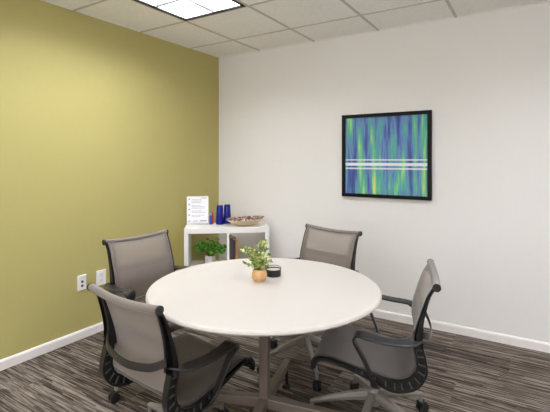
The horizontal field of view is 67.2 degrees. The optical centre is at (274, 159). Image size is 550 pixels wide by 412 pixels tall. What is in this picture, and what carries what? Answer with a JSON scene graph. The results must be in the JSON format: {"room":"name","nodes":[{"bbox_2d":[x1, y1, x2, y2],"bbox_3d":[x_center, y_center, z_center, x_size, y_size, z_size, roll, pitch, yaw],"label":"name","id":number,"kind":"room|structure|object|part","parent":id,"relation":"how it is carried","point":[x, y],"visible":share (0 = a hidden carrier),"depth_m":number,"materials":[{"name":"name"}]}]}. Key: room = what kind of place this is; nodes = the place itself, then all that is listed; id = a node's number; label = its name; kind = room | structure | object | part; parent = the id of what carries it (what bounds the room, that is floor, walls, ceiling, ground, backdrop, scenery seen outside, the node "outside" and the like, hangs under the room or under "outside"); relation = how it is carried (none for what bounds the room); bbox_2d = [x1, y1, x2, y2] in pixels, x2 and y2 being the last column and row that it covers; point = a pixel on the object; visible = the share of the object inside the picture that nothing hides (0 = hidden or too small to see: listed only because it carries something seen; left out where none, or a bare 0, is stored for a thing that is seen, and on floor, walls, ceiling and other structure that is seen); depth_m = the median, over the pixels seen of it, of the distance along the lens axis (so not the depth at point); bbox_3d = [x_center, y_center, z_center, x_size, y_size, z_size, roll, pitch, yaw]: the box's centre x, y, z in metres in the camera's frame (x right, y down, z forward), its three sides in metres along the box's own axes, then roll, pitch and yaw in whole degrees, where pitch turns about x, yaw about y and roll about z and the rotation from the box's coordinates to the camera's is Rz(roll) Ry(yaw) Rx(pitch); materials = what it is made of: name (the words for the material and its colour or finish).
{"room":"office","nodes":[
{"label":"office","id":0,"kind":"room"},
{"bbox_2d":[0,0,218,359],"bbox_3d":[-2.061,0.117,2.227,0.100,2.439,5.316,0,0,32],"label":"wall","id":1,"kind":"structure","parent":0,"point":[107,130],"depth_m":3.10,"materials":[{"name":"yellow paint"}]},
{"bbox_2d":[0,322,103,370],"bbox_3d":[-2.017,1.304,2.192,0.012,0.066,5.304,0,0,32],"label":"baseboard","id":2,"kind":"structure","parent":1,"relation":"attached to","point":[10,361],"depth_m":2.89,"materials":[{"name":"white wood"}]},
{"bbox_2d":[77,274,85,290],"bbox_3d":[-1.447,0.919,3.102,0.008,0.114,0.070,0,0,32],"label":"outlet","id":3,"kind":"object","parent":1,"relation":"attached to","point":[81,279],"visible":1,"depth_m":3.10,"materials":[{"name":"white plastic"}]},
{"bbox_2d":[96,269,105,285],"bbox_3d":[-1.360,0.920,3.240,0.009,0.118,0.084,0,0,32],"label":"power outlet","id":4,"kind":"object","parent":1,"relation":"attached to","point":[101,274],"visible":0.99,"depth_m":3.23,"materials":[{"name":"white plastic"}]},
{"bbox_2d":[0,316,549,411],"bbox_3d":[0.015,1.387,0.922,5.005,0.100,5.516,0,0,32],"label":"floor","id":5,"kind":"structure","parent":0,"point":[466,373],"depth_m":2.52,"materials":[{"name":"carpet"}]},
{"bbox_2d":[102,229,190,403],"bbox_3d":[-0.684,0.908,2.512,0.662,0.853,0.664,0,0,37],"label":"office chair","id":6,"kind":"object","parent":5,"relation":"on","point":[136,262],"visible":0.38,"depth_m":2.60,"materials":[{"name":"grey fabric"}]},
{"bbox_3d":[-0.835,0.864,2.423,0.295,0.306,0.293,0,0,37],"label":"armrest","id":7,"kind":"part","parent":6,"relation":"part of","materials":[{"name":"grey plastic"}]},
{"bbox_3d":[-0.896,0.503,2.686,0.042,0.045,0.462,0,0,37],"label":"rail","id":8,"kind":"part","parent":6,"relation":"part of","materials":[{"name":"fabric"}]},
{"bbox_3d":[-0.855,0.676,2.655,0.101,0.368,0.434,0,0,37],"label":"backrest","id":9,"kind":"part","parent":6,"relation":"part of","materials":[{"name":"fabric"}]},
{"bbox_3d":[-0.636,0.894,2.491,0.469,0.075,0.434,0,0,37],"label":"seat","id":10,"kind":"part","parent":6,"relation":"part of","materials":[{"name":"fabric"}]},
{"bbox_3d":[-0.627,0.864,2.701,0.295,0.306,0.293,0,0,37],"label":"armrest","id":11,"kind":"part","parent":6,"relation":"part of","materials":[{"name":"grey plastic"}]},
{"bbox_2d":[87,283,255,411],"bbox_3d":[-0.430,0.932,1.882,0.668,0.809,0.652,0,0,37],"label":"office chair","id":12,"kind":"object","parent":5,"relation":"on","point":[189,372],"visible":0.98,"depth_m":1.71,"materials":[{"name":"grey fabric"}]},
{"bbox_3d":[-0.607,0.550,1.634,0.462,0.045,0.042,0,0,37],"label":"rail","id":13,"kind":"part","parent":12,"relation":"part of","materials":[{"name":"fabric"}]},
{"bbox_3d":[-0.576,0.723,1.675,0.434,0.368,0.101,0,0,37],"label":"backrest","id":14,"kind":"part","parent":12,"relation":"part of","materials":[{"name":"fabric"}]},
{"bbox_3d":[-0.543,1.212,1.990,0.040,0.134,0.303,0,0,-40],"label":"leg","id":15,"kind":"part","parent":12,"relation":"part of","materials":[{"name":"paint"}]},
{"bbox_3d":[-0.412,0.941,1.894,0.434,0.075,0.469,0,0,37],"label":"seat","id":16,"kind":"part","parent":12,"relation":"part of","materials":[{"name":"fabric"}]},
{"bbox_3d":[-0.344,0.910,1.695,0.293,0.306,0.295,0,0,37],"label":"armrest","id":17,"kind":"part","parent":12,"relation":"part of","materials":[{"name":"grey plastic"}]},
{"bbox_2d":[184,222,268,265],"bbox_3d":[-0.451,0.975,3.898,0.765,0.725,0.331,0,0,-7],"label":"cube shelf","id":18,"kind":"object","parent":5,"relation":"on","point":[204,228],"visible":0.39,"depth_m":3.75,"materials":[{"name":"white wood"}]},
{"bbox_3d":[-0.812,0.999,3.856,0.038,0.677,0.330,0,0,-7],"label":"panel","id":19,"kind":"part","parent":18,"relation":"part of","materials":[{"name":"white wood"}]},
{"bbox_2d":[187,196,207,223],"bbox_3d":[-0.736,0.478,3.938,0.208,0.268,0.075,0,0,-10],"label":"sign holder","id":20,"kind":"object","parent":18,"relation":"on","point":[197,206],"visible":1,"depth_m":3.94,"materials":[{"name":"white paper"}]},
{"bbox_2d":[192,237,226,262],"bbox_3d":[-0.606,0.851,3.866,0.333,0.251,0.252,0,0,-7],"label":"potted plant","id":21,"kind":"object","parent":18,"relation":"on","point":[210,255],"visible":0.99,"depth_m":3.83,"materials":[{"name":"green plant"}]},
{"bbox_3d":[-0.605,0.933,3.865,0.096,0.088,0.096,0,0,-7],"label":"pot","id":22,"kind":"part","parent":21,"relation":"part of","materials":[{"name":"white ceramic"}]},
{"bbox_2d":[209,213,211,224],"bbox_3d":[-0.612,0.559,3.930,0.025,0.105,0.025,0,0,32],"label":"bottle","id":23,"kind":"object","parent":18,"relation":"on","point":[210,216],"visible":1,"depth_m":3.92,"materials":[{"name":"blue plastic"}]},
{"bbox_2d":[216,205,223,224],"bbox_3d":[-0.526,0.521,3.945,0.075,0.182,0.075,0,0,32],"label":"tumbler","id":24,"kind":"object","parent":18,"relation":"on","point":[219,211],"visible":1,"depth_m":3.92,"materials":[{"name":"blue glass"}]},
{"bbox_3d":[-0.451,0.636,3.898,0.765,0.048,0.331,0,0,-7],"label":"panel","id":25,"kind":"part","parent":18,"relation":"part of","materials":[{"name":"white wood"}]},
{"bbox_2d":[224,204,230,223],"bbox_3d":[-0.462,0.521,4.003,0.075,0.182,0.075,0,0,32],"label":"tumbler","id":26,"kind":"object","parent":18,"relation":"on","point":[227,211],"visible":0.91,"depth_m":3.97,"materials":[{"name":"blue glass"}]},
{"bbox_2d":[229,235,231,259],"bbox_3d":[-0.418,0.850,3.908,0.026,0.255,0.200,0,0,-7],"label":"book","id":27,"kind":"object","parent":18,"relation":"on","point":[230,236],"visible":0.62,"depth_m":3.81,"materials":[{"name":"grey paper"}]},
{"bbox_2d":[232,237,235,259],"bbox_3d":[-0.389,0.858,3.906,0.028,0.238,0.190,0,0,-7],"label":"book","id":28,"kind":"object","parent":18,"relation":"on","point":[233,238],"visible":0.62,"depth_m":3.81,"materials":[{"name":"black paper"}]},
{"bbox_2d":[235,236,237,258],"bbox_3d":[-0.364,0.855,3.914,0.020,0.245,0.200,0,0,-7],"label":"book","id":29,"kind":"object","parent":18,"relation":"on","point":[236,237],"visible":0.57,"depth_m":3.81,"materials":[{"name":"brown paper"}]},
{"bbox_2d":[226,216,264,225],"bbox_3d":[-0.278,0.569,3.875,0.366,0.078,0.300,0,0,-7],"label":"oval bowl","id":30,"kind":"object","parent":18,"relation":"on","point":[244,220],"visible":1,"depth_m":3.84,"materials":[{"name":"beige ceramic"}]},
{"bbox_3d":[-0.090,0.999,3.942,0.038,0.677,0.330,0,0,-7],"label":"panel","id":31,"kind":"part","parent":18,"relation":"part of","materials":[{"name":"white wood"}]},
{"bbox_2d":[145,258,381,411],"bbox_3d":[-0.051,0.972,2.020,1.110,0.730,1.110,0,0,0],"label":"round table","id":32,"kind":"object","parent":5,"relation":"on","point":[219,297],"visible":0.89,"depth_m":1.91,"materials":[{"name":"white laminate"}]},
{"bbox_3d":[-0.270,1.184,2.083,0.455,0.066,0.046,0,0,16],"label":"leg","id":33,"kind":"part","parent":32,"relation":"part of","materials":[{"name":"beige metal"}]},
{"bbox_2d":[240,239,272,281],"bbox_3d":[-0.094,0.503,2.078,0.166,0.207,0.090,0,0,0],"label":"potted plant","id":34,"kind":"object","parent":32,"relation":"on","point":[259,273],"visible":1,"depth_m":2.07,"materials":[{"name":"green plant"}]},
{"bbox_3d":[-0.078,0.578,2.082,0.078,0.058,0.079,0,0,0],"label":"pot","id":35,"kind":"part","parent":34,"relation":"part of","materials":[{"name":"orange ceramic"}]},
{"bbox_3d":[-0.114,1.184,1.801,0.046,0.066,0.455,0,0,16],"label":"leg","id":36,"kind":"part","parent":32,"relation":"part of","materials":[{"name":"beige metal"}]},
{"bbox_2d":[265,265,280,277],"bbox_3d":[-0.009,0.583,2.172,0.085,0.048,0.084,0,0,0],"label":"candle tin","id":37,"kind":"object","parent":32,"relation":"on","point":[273,272],"visible":0.88,"depth_m":2.14,"materials":[{"name":"black metal"}]},
{"bbox_3d":[0.012,1.184,2.239,0.046,0.066,0.455,0,0,16],"label":"leg","id":38,"kind":"part","parent":32,"relation":"part of","materials":[{"name":"beige metal"}]},
{"bbox_3d":[0.168,1.184,1.957,0.455,0.066,0.046,0,0,16],"label":"leg","id":39,"kind":"part","parent":32,"relation":"part of","materials":[{"name":"beige metal"}]},
{"bbox_2d":[256,224,361,390],"bbox_3d":[0.198,0.904,2.726,0.665,0.861,0.667,0,0,45],"label":"office chair","id":40,"kind":"object","parent":5,"relation":"on","point":[337,247],"visible":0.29,"depth_m":2.82,"materials":[{"name":"grey fabric"}]},
{"bbox_3d":[0.054,1.212,2.645,0.303,0.134,0.040,0,0,-25],"label":"leg","id":41,"kind":"part","parent":40,"relation":"part of","materials":[{"name":"paint"}]},
{"bbox_3d":[0.091,1.212,2.837,0.040,0.134,0.303,0,0,-43],"label":"leg","id":42,"kind":"part","parent":40,"relation":"part of","materials":[{"name":"paint"}]},
{"bbox_3d":[0.225,1.212,2.550,0.040,0.134,0.303,0,0,-7],"label":"leg","id":43,"kind":"part","parent":40,"relation":"part of","materials":[{"name":"paint"}]},
{"bbox_3d":[0.368,1.212,2.683,0.303,0.134,0.040,0,0,11],"label":"leg","id":44,"kind":"part","parent":40,"relation":"part of","materials":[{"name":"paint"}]},
{"bbox_3d":[0.370,0.668,2.880,0.434,0.368,0.101,0,0,45],"label":"backrest","id":45,"kind":"part","parent":40,"relation":"part of","materials":[{"name":"fabric"}]},
{"bbox_3d":[0.406,0.495,2.917,0.462,0.045,0.042,0,0,45],"label":"rail","id":46,"kind":"part","parent":40,"relation":"part of","materials":[{"name":"fabric"}]},
{"bbox_2d":[310,259,440,411],"bbox_3d":[0.471,0.932,2.067,0.659,0.809,0.674,0,0,17],"label":"office chair","id":47,"kind":"object","parent":5,"relation":"on","point":[389,363],"visible":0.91,"depth_m":1.98,"materials":[{"name":"fabric"}]},
{"bbox_3d":[0.329,1.212,2.103,0.303,0.134,0.040,0,0,12],"label":"leg","id":48,"kind":"part","parent":47,"relation":"part of","materials":[{"name":"paint"}]},
{"bbox_3d":[0.475,1.212,2.234,0.040,0.134,0.303,0,0,-6],"label":"leg","id":49,"kind":"part","parent":47,"relation":"part of","materials":[{"name":"paint"}]},
{"bbox_3d":[0.453,0.941,2.080,0.469,0.075,0.434,0,0,17],"label":"seat","id":50,"kind":"part","parent":47,"relation":"part of","materials":[{"name":"fabric"}]},
{"bbox_3d":[0.515,0.910,1.879,0.295,0.306,0.293,0,0,17],"label":"armrest","id":51,"kind":"part","parent":47,"relation":"part of","materials":[{"name":"grey plastic"}]},
{"bbox_3d":[0.603,1.212,1.944,0.040,0.134,0.303,0,0,-42],"label":"leg","id":52,"kind":"part","parent":47,"relation":"part of","materials":[{"name":"paint"}]},
{"bbox_3d":[0.619,0.910,2.210,0.295,0.306,0.293,0,0,17],"label":"armrest","id":53,"kind":"part","parent":47,"relation":"part of","materials":[{"name":"grey plastic"}]},
{"bbox_3d":[0.644,1.212,2.136,0.303,0.134,0.040,0,0,-24],"label":"leg","id":54,"kind":"part","parent":47,"relation":"part of","materials":[{"name":"paint"}]},
{"bbox_3d":[0.715,0.723,1.998,0.101,0.368,0.434,0,0,17],"label":"backrest","id":55,"kind":"part","parent":47,"relation":"part of","materials":[{"name":"fabric"}]},
{"bbox_3d":[0.764,0.550,1.982,0.042,0.045,0.462,0,0,17],"label":"rail","id":56,"kind":"part","parent":47,"relation":"part of","materials":[{"name":"fabric"}]},
{"bbox_2d":[46,0,548,56],"bbox_3d":[0.015,-1.109,0.922,4.805,0.015,5.316,0,0,32],"label":"ceiling","id":57,"kind":"structure","parent":0,"point":[243,22],"depth_m":3.22,"materials":[{"name":"tile"}]},
{"bbox_2d":[134,0,245,20],"bbox_3d":[-0.774,-1.159,2.602,0.590,0.126,1.200,0,0,32],"label":"ceiling light","id":58,"kind":"object","parent":57,"relation":"attached to","point":[185,10],"visible":1,"depth_m":3.07,"materials":[{"name":"white"}]},
{"bbox_3d":[-0.774,-1.204,2.602,0.536,0.004,1.146,0,0,32],"label":"light panel","id":59,"kind":"part","parent":58,"relation":"part of","materials":[{"name":"white plastic"}]},
{"bbox_2d":[72,0,549,50],"bbox_3d":[0.015,-1.101,0.922,4.805,0.006,5.316,0,0,32],"label":"trim","id":60,"kind":"structure","parent":57,"relation":"attached to","point":[101,1],"depth_m":3.19,"materials":[{"name":"metal"}]},
{"bbox_2d":[219,2,549,342],"bbox_3d":[1.456,0.117,3.215,5.005,2.439,0.100,0,0,32],"label":"wall","id":61,"kind":"structure","parent":0,"point":[484,78],"depth_m":3.30,"materials":[{"name":"white paint"}]},
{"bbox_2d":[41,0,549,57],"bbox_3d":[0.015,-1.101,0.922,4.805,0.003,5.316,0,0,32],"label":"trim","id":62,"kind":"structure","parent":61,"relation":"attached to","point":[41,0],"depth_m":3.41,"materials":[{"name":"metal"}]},
{"bbox_2d":[342,110,431,200],"bbox_3d":[0.919,-0.037,3.474,0.756,0.716,0.030,0,0,32],"label":"framed painting","id":63,"kind":"object","parent":61,"relation":"attached to","point":[388,155],"visible":1,"depth_m":3.45,"materials":[{"name":"paint"}]},
{"bbox_2d":[367,309,549,352],"bbox_3d":[1.426,1.304,3.168,4.805,0.066,0.012,0,0,32],"label":"baseboard","id":64,"kind":"structure","parent":61,"relation":"attached to","point":[536,345],"depth_m":3.12,"materials":[{"name":"white wood"}]}
]}

